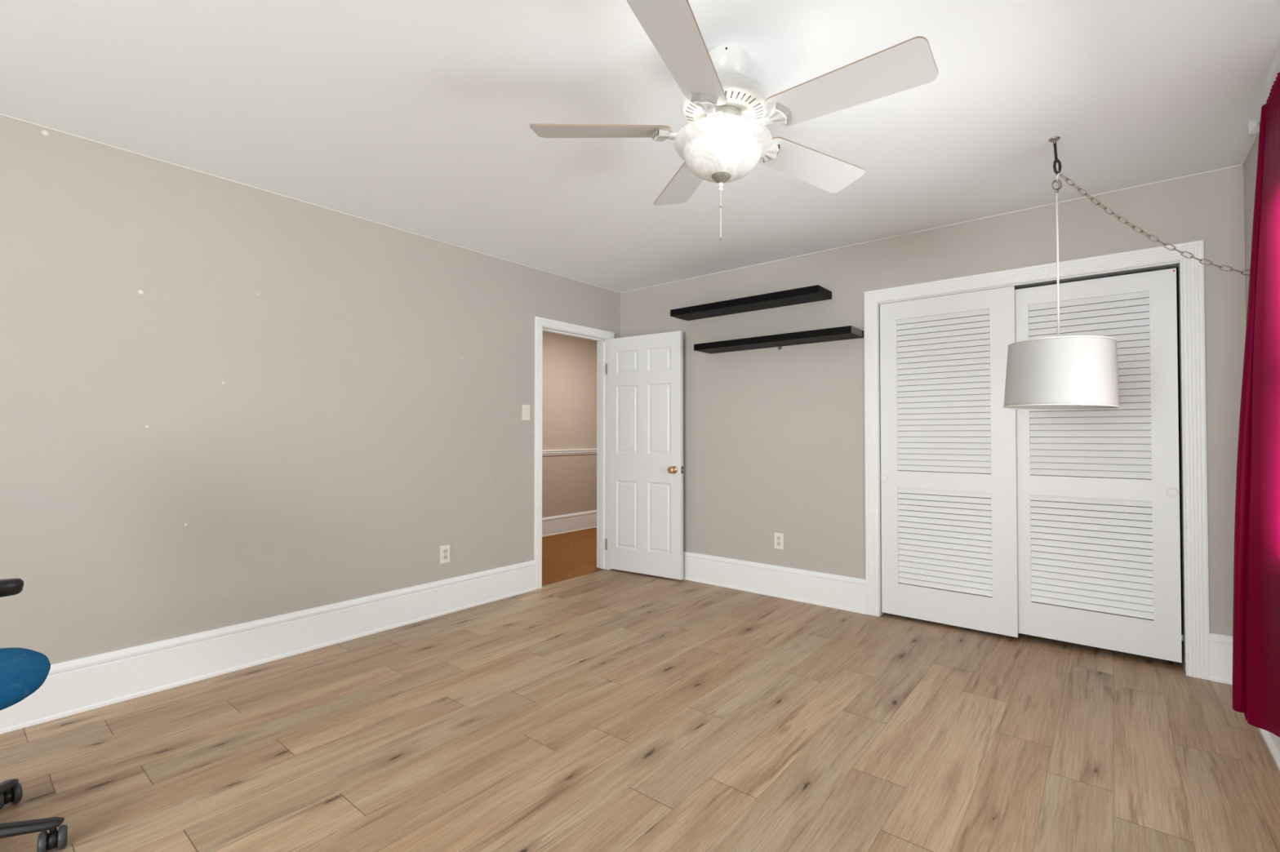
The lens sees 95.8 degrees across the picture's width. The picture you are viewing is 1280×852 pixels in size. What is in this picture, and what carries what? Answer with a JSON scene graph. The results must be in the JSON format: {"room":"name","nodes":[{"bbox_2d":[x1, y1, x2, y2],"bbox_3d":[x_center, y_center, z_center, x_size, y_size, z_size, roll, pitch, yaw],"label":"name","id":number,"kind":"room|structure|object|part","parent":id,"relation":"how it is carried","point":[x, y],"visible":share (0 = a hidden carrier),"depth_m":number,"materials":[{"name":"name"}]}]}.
{"room":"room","nodes":[
{"label":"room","id":0,"kind":"room"},
{"bbox_2d":[0,115,620,664],"bbox_3d":[-2.377,-0.012,2.562,0.130,2.440,7.060,-1,-1,39],"label":"wall","id":1,"kind":"structure","parent":0,"point":[224,402],"depth_m":2.87,"materials":[{"name":"beige paint"}]},
{"bbox_2d":[0,560,536,734],"bbox_3d":[-2.317,1.096,2.497,0.024,0.222,6.800,-1,-1,39],"label":"baseboard","id":2,"kind":"structure","parent":1,"relation":"attached to","point":[74,686],"depth_m":2.88,"materials":[{"name":"white wood"}]},
{"bbox_2d":[440,544,449,564],"bbox_3d":[-1.276,0.841,3.788,0.009,0.116,0.073,-1,-1,39],"label":"wall outlet","id":3,"kind":"object","parent":1,"relation":"attached to","point":[444,550],"visible":1,"depth_m":3.78,"materials":[{"name":"beige plastic"}]},
{"bbox_2d":[522,404,530,420],"bbox_3d":[-0.847,-0.102,4.322,0.016,0.116,0.075,-1,-1,39],"label":"light switch","id":4,"kind":"object","parent":1,"relation":"attached to","point":[526,408],"visible":1,"depth_m":4.32,"materials":[{"name":"beige plastic"}]},
{"bbox_2d":[533,316,614,589],"bbox_3d":[-0.562,0.207,4.766,0.150,2.068,0.890,-1,-1,39],"label":"door frame","id":5,"kind":"structure","parent":1,"relation":"attached to","point":[541,324],"depth_m":4.84,"materials":[{"name":"white wood"}]},
{"bbox_2d":[604,330,683,580],"bbox_3d":[0.009,0.234,4.798,0.756,1.984,0.103,-1,-1,34],"label":"door","id":6,"kind":"structure","parent":1,"relation":"in","point":[645,373],"depth_m":4.79,"materials":[{"name":"white paint"}]},
{"bbox_3d":[-0.108,-0.546,4.913,0.220,0.188,0.009,-1,-1,34],"label":"panel","id":7,"kind":"part","parent":6,"relation":"part of","materials":[{"name":"white paint"}]},
{"bbox_3d":[-0.108,-0.055,4.906,0.220,0.581,0.009,-1,-1,34],"label":"panel","id":8,"kind":"part","parent":6,"relation":"part of","materials":[{"name":"white paint"}]},
{"bbox_3d":[-0.108,0.751,4.893,0.220,0.573,0.009,-1,-1,34],"label":"panel","id":9,"kind":"part","parent":6,"relation":"part of","materials":[{"name":"white paint"}]},
{"bbox_3d":[0.158,-0.548,4.736,0.220,0.188,0.009,-1,-1,34],"label":"panel","id":10,"kind":"part","parent":6,"relation":"part of","materials":[{"name":"white paint"}]},
{"bbox_3d":[0.158,-0.058,4.729,0.220,0.581,0.009,-1,-1,34],"label":"panel","id":11,"kind":"part","parent":6,"relation":"part of","materials":[{"name":"white paint"}]},
{"bbox_3d":[0.158,0.748,4.716,0.220,0.573,0.009,-1,-1,34],"label":"panel","id":12,"kind":"part","parent":6,"relation":"part of","materials":[{"name":"white paint"}]},
{"bbox_3d":[0.256,0.351,4.611,0.062,0.062,0.068,-1,-1,34],"label":"knob","id":13,"kind":"part","parent":6,"relation":"part of","materials":[{"name":"gold metal"}]},
{"bbox_2d":[542,331,596,518],"bbox_3d":[-0.732,0.050,5.995,1.665,2.460,6.000,-1,-1,39],"label":"wall","id":14,"kind":"structure","parent":0,"point":[569,366],"depth_m":7.00,"materials":[{"name":"paint"}]},
{"bbox_2d":[542,510,596,537],"bbox_3d":[-1.290,1.166,6.434,0.024,0.222,5.800,-1,-1,39],"label":"baseboard","id":15,"kind":"structure","parent":14,"relation":"attached to","point":[556,525],"depth_m":6.95,"materials":[{"name":"white wood"}]},
{"bbox_2d":[542,448,596,456],"bbox_3d":[-1.288,0.309,6.445,0.030,0.066,5.800,-1,-1,39],"label":"chair rail","id":16,"kind":"object","parent":14,"relation":"attached to","point":[579,451],"depth_m":6.96,"materials":[{"name":"white wood"}]},
{"bbox_2d":[542,527,605,586],"bbox_3d":[-0.730,1.291,5.975,1.880,0.058,5.800,-1,-1,39],"label":"floor","id":17,"kind":"structure","parent":0,"point":[569,555],"depth_m":5.58,"materials":[{"name":"brown wood"}]},
{"bbox_2d":[0,568,1279,851],"bbox_3d":[-0.626,1.192,1.514,3.925,0.001,7.420,-1,-1,39],"label":"floor","id":18,"kind":"structure","parent":0,"point":[612,710],"depth_m":2.15,"materials":[{"name":"brown wood"}]},
{"bbox_2d":[0,578,67,851],"bbox_3d":[-1.940,0.638,1.487,0.697,1.108,0.675,1,-1,-39],"label":"office chair","id":19,"kind":"object","parent":18,"relation":"on","point":[23,672],"visible":1,"depth_m":1.62,"materials":[{"name":"blue fabric"}]},
{"bbox_3d":[-1.967,1.104,1.683,0.052,0.054,0.308,0,-1,-7],"label":"leg","id":20,"kind":"part","parent":19,"relation":"part of","materials":[{"name":"black plastic"}]},
{"bbox_3d":[-2.063,0.506,1.768,0.250,0.051,0.086,1,-1,-39],"label":"armrest","id":21,"kind":"part","parent":19,"relation":"part of","materials":[{"name":"black plastic"}]},
{"bbox_3d":[-1.919,0.713,1.528,0.500,0.065,0.570,1,-1,-39],"label":"seat","id":22,"kind":"part","parent":19,"relation":"part of","materials":[{"name":"blue fabric"}]},
{"bbox_3d":[-1.779,1.102,1.577,0.308,0.054,0.052,0,-1,-25],"label":"leg","id":23,"kind":"part","parent":19,"relation":"part of","materials":[{"name":"black plastic"}]},
{"bbox_2d":[0,0,1279,292],"bbox_3d":[-0.822,-1.301,1.312,4.145,0.100,7.060,-1,-1,39],"label":"ceiling","id":24,"kind":"structure","parent":0,"point":[413,116],"depth_m":2.24,"materials":[{"name":"white paint"}]},
{"bbox_2d":[0,113,1257,293],"bbox_3d":[-0.821,-1.249,1.312,3.889,0.007,6.802,-1,-1,39],"label":"crown molding","id":25,"kind":"structure","parent":24,"relation":"attached to","point":[2,114],"depth_m":3.15,"materials":[{"name":"white wood"}]},
{"bbox_2d":[529,0,937,239],"bbox_3d":[0.307,-0.932,1.906,1.208,0.620,1.260,-1,-1,39],"label":"ceiling fan","id":26,"kind":"object","parent":24,"relation":"hanging from","point":[725,136],"visible":1,"depth_m":1.80,"materials":[{"name":"white wood"}]},
{"bbox_3d":[-0.128,-1.004,1.968,0.473,0.006,0.158,3,13,5],"label":"blade","id":27,"kind":"part","parent":26,"relation":"part of","materials":[{"name":"white laminate"}]},
{"bbox_3d":[0.121,-0.996,1.558,0.158,0.006,0.473,17,5,22],"label":"blade","id":28,"kind":"part","parent":26,"relation":"part of","materials":[{"name":"white wood"}]},
{"bbox_3d":[0.185,-0.985,2.332,0.158,0.006,0.473,-11,3,-13],"label":"blade","id":29,"kind":"part","parent":26,"relation":"part of","materials":[{"name":"white wood"}]},
{"bbox_3d":[0.269,-0.707,1.931,0.003,0.160,0.004,-1,-1,39],"label":"pull chain","id":30,"kind":"part","parent":26,"relation":"part of","materials":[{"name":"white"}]},
{"bbox_3d":[0.275,-0.896,1.934,0.323,0.125,0.323,2,-1,39],"label":"lamp shade","id":31,"kind":"part","parent":26,"relation":"part of","materials":[{"name":"white glass"}]},
{"bbox_3d":[0.281,-1.043,1.935,0.278,0.016,0.278,2,-1,39],"label":"vent plate","id":32,"kind":"part","parent":26,"relation":"part of","materials":[{"name":"white metal"}]},
{"bbox_3d":[0.627,-0.966,2.147,0.473,0.006,0.158,3,-14,-31],"label":"blade","id":33,"kind":"part","parent":26,"relation":"part of","materials":[{"name":"white wood"}]},
{"bbox_3d":[0.588,-0.973,1.668,0.473,0.006,0.158,2,-14,41],"label":"blade","id":34,"kind":"part","parent":26,"relation":"part of","materials":[{"name":"white laminate"}]},
{"bbox_2d":[1048,136,1061,174],"bbox_3d":[1.780,-1.156,2.480,0.044,0.155,0.041,-1,-1,39],"label":"ceiling hook","id":35,"kind":"object","parent":24,"relation":"attached to","point":[1054,140],"visible":1,"depth_m":2.48,"materials":[{"name":"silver metal"}]},
{"bbox_3d":[1.779,-1.223,2.482,0.041,0.022,0.041,-1,-1,39],"label":"hook plate","id":36,"kind":"part","parent":35,"relation":"part of","materials":[{"name":"silver metal"}]},
{"bbox_2d":[1003,170,1249,410],"bbox_3d":[1.949,-0.585,2.336,0.828,1.023,0.400,-1,-1,39],"label":"lamp","id":37,"kind":"object","parent":35,"relation":"hanging from","point":[1070,372],"visible":0.97,"depth_m":2.32,"materials":[{"name":"grey fabric"}]},
{"bbox_3d":[1.786,-0.670,2.472,0.009,0.657,0.008,-1,-1,39],"label":"cord","id":38,"kind":"part","parent":37,"relation":"part of","materials":[{"name":"white plastic"}]},
{"bbox_3d":[1.788,-0.216,2.466,0.398,0.272,0.398,1,-1,39],"label":"lamp shade","id":39,"kind":"part","parent":37,"relation":"part of","materials":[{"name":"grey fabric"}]},
{"bbox_3d":[1.784,-0.080,2.463,0.403,0.004,0.403,1,-1,39],"label":"shade trim","id":40,"kind":"part","parent":37,"relation":"part of","materials":[{"name":"white fabric"}]},
{"bbox_3d":[1.792,-0.352,2.468,0.377,0.004,0.377,1,-1,39],"label":"shade trim","id":41,"kind":"part","parent":37,"relation":"part of","materials":[{"name":"white fabric"}]},
{"bbox_3d":[2.060,-0.820,2.307,0.623,0.518,0.019,-1,-1,31],"label":"chain","id":42,"kind":"part","parent":37,"relation":"part of","materials":[{"name":"silver metal"}]},
{"bbox_2d":[620,165,1245,635],"bbox_3d":[1.420,0.009,3.935,4.015,2.440,0.130,-1,-1,39],"label":"wall","id":43,"kind":"structure","parent":0,"point":[774,437],"depth_m":3.94,"materials":[{"name":"beige paint"}]},
{"bbox_2d":[670,284,831,320],"bbox_3d":[0.775,-0.888,4.238,1.195,0.051,0.238,-1,-1,39],"label":"floating shelf","id":44,"kind":"object","parent":43,"relation":"attached to","point":[812,293],"visible":1,"depth_m":4.12,"materials":[{"name":"black laminate"}]},
{"bbox_2d":[693,325,863,353],"bbox_3d":[0.942,-0.587,4.097,1.187,0.074,0.238,-1,-1,39],"label":"floating shelf","id":45,"kind":"object","parent":43,"relation":"attached to","point":[849,332],"visible":1,"depth_m":3.98,"materials":[{"name":"black laminate"}]},
{"bbox_2d":[773,532,783,549],"bbox_3d":[1.002,0.830,4.175,0.073,0.116,0.009,-1,-1,39],"label":"wall outlet","id":46,"kind":"object","parent":43,"relation":"attached to","point":[778,537],"visible":1,"depth_m":4.17,"materials":[{"name":"beige plastic"}]},
{"bbox_2d":[880,285,1017,637],"bbox_3d":[1.852,0.202,3.521,0.740,1.993,0.029,-1,-1,39],"label":"door","id":47,"kind":"structure","parent":43,"relation":"in","point":[995,611],"depth_m":3.50,"materials":[{"name":"white paint"}]},
{"bbox_3d":[1.576,0.333,3.728,0.048,0.048,0.004,-1,-1,39],"label":"finger pull","id":48,"kind":"part","parent":47,"relation":"part of","materials":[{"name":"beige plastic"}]},
{"bbox_3d":[1.844,-0.203,3.531,0.514,0.964,0.014,-1,-1,39],"label":"louver panel","id":49,"kind":"part","parent":47,"relation":"part of","materials":[{"name":"white paint"}]},
{"bbox_3d":[1.844,0.691,3.518,0.514,0.602,0.014,-1,-1,39],"label":"louver panel","id":50,"kind":"part","parent":47,"relation":"part of","materials":[{"name":"white paint"}]},
{"bbox_2d":[683,551,1232,684],"bbox_3d":[1.321,1.117,3.900,3.885,0.222,0.024,-1,-1,39],"label":"baseboard","id":51,"kind":"structure","parent":43,"relation":"attached to","point":[847,593],"depth_m":4.07,"materials":[{"name":"white wood"}]},
{"bbox_2d":[863,240,1209,680],"bbox_3d":[2.139,0.166,3.332,1.604,2.108,0.152,-1,-1,39],"label":"door frame","id":52,"kind":"structure","parent":43,"relation":"attached to","point":[1193,464],"depth_m":2.87,"materials":[{"name":"white wood"}]},
{"bbox_2d":[1014,267,1182,662],"bbox_3d":[2.412,0.195,3.110,0.712,1.963,0.029,-1,-1,39],"label":"door","id":53,"kind":"structure","parent":43,"relation":"in","point":[1157,634],"depth_m":3.05,"materials":[{"name":"white paint"}]},
{"bbox_3d":[2.408,-0.209,3.117,0.516,0.964,0.014,-1,-1,39],"label":"louver panel","id":54,"kind":"part","parent":53,"relation":"part of","materials":[{"name":"white paint"}]},
{"bbox_3d":[2.408,0.685,3.104,0.516,0.602,0.014,-1,-1,39],"label":"louver panel","id":55,"kind":"part","parent":53,"relation":"part of","materials":[{"name":"white paint"}]},
{"bbox_3d":[2.660,0.331,2.889,0.048,0.048,0.004,-1,-1,39],"label":"finger pull","id":56,"kind":"part","parent":53,"relation":"part of","materials":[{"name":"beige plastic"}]},
{"bbox_2d":[897,266,1182,635],"bbox_3d":[2.397,0.074,3.653,1.985,2.300,0.670,-1,-1,39],"label":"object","id":57,"kind":"structure","parent":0,"point":[1177,295],"depth_m":3.72,"materials":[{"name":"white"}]},
{"bbox_2d":[1243,134,1258,327],"bbox_3d":[0.692,-0.051,-0.027,0.130,2.440,6.930,-1,-1,39],"label":"wall","id":58,"kind":"structure","parent":0,"point":[1250,166],"depth_m":2.62,"materials":[{"name":"beige paint"}]},
{"bbox_2d":[1247,117,1260,137],"bbox_3d":[1.811,-1.176,1.514,0.065,0.058,1.926,-1,-1,39],"label":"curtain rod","id":59,"kind":"object","parent":58,"relation":"attached to","point":[1253,125],"visible":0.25,"depth_m":2.25,"materials":[{"name":"white metal"}]},
{"bbox_2d":[1232,71,1279,737],"bbox_3d":[2.146,-0.047,1.995,0.133,2.237,0.369,-1,-1,39],"label":"curtain","id":60,"kind":"object","parent":59,"relation":"hanging from","point":[1256,559],"visible":1,"depth_m":2.05,"materials":[{"name":"red fabric"}]},
{"bbox_2d":[1257,728,1279,771],"bbox_3d":[0.663,1.059,0.063,0.050,0.222,6.800,-1,-1,39],"label":"baseboard","id":61,"kind":"structure","parent":58,"relation":"attached to","point":[1272,741],"depth_m":2.13,"materials":[{"name":"white wood"}]}
]}

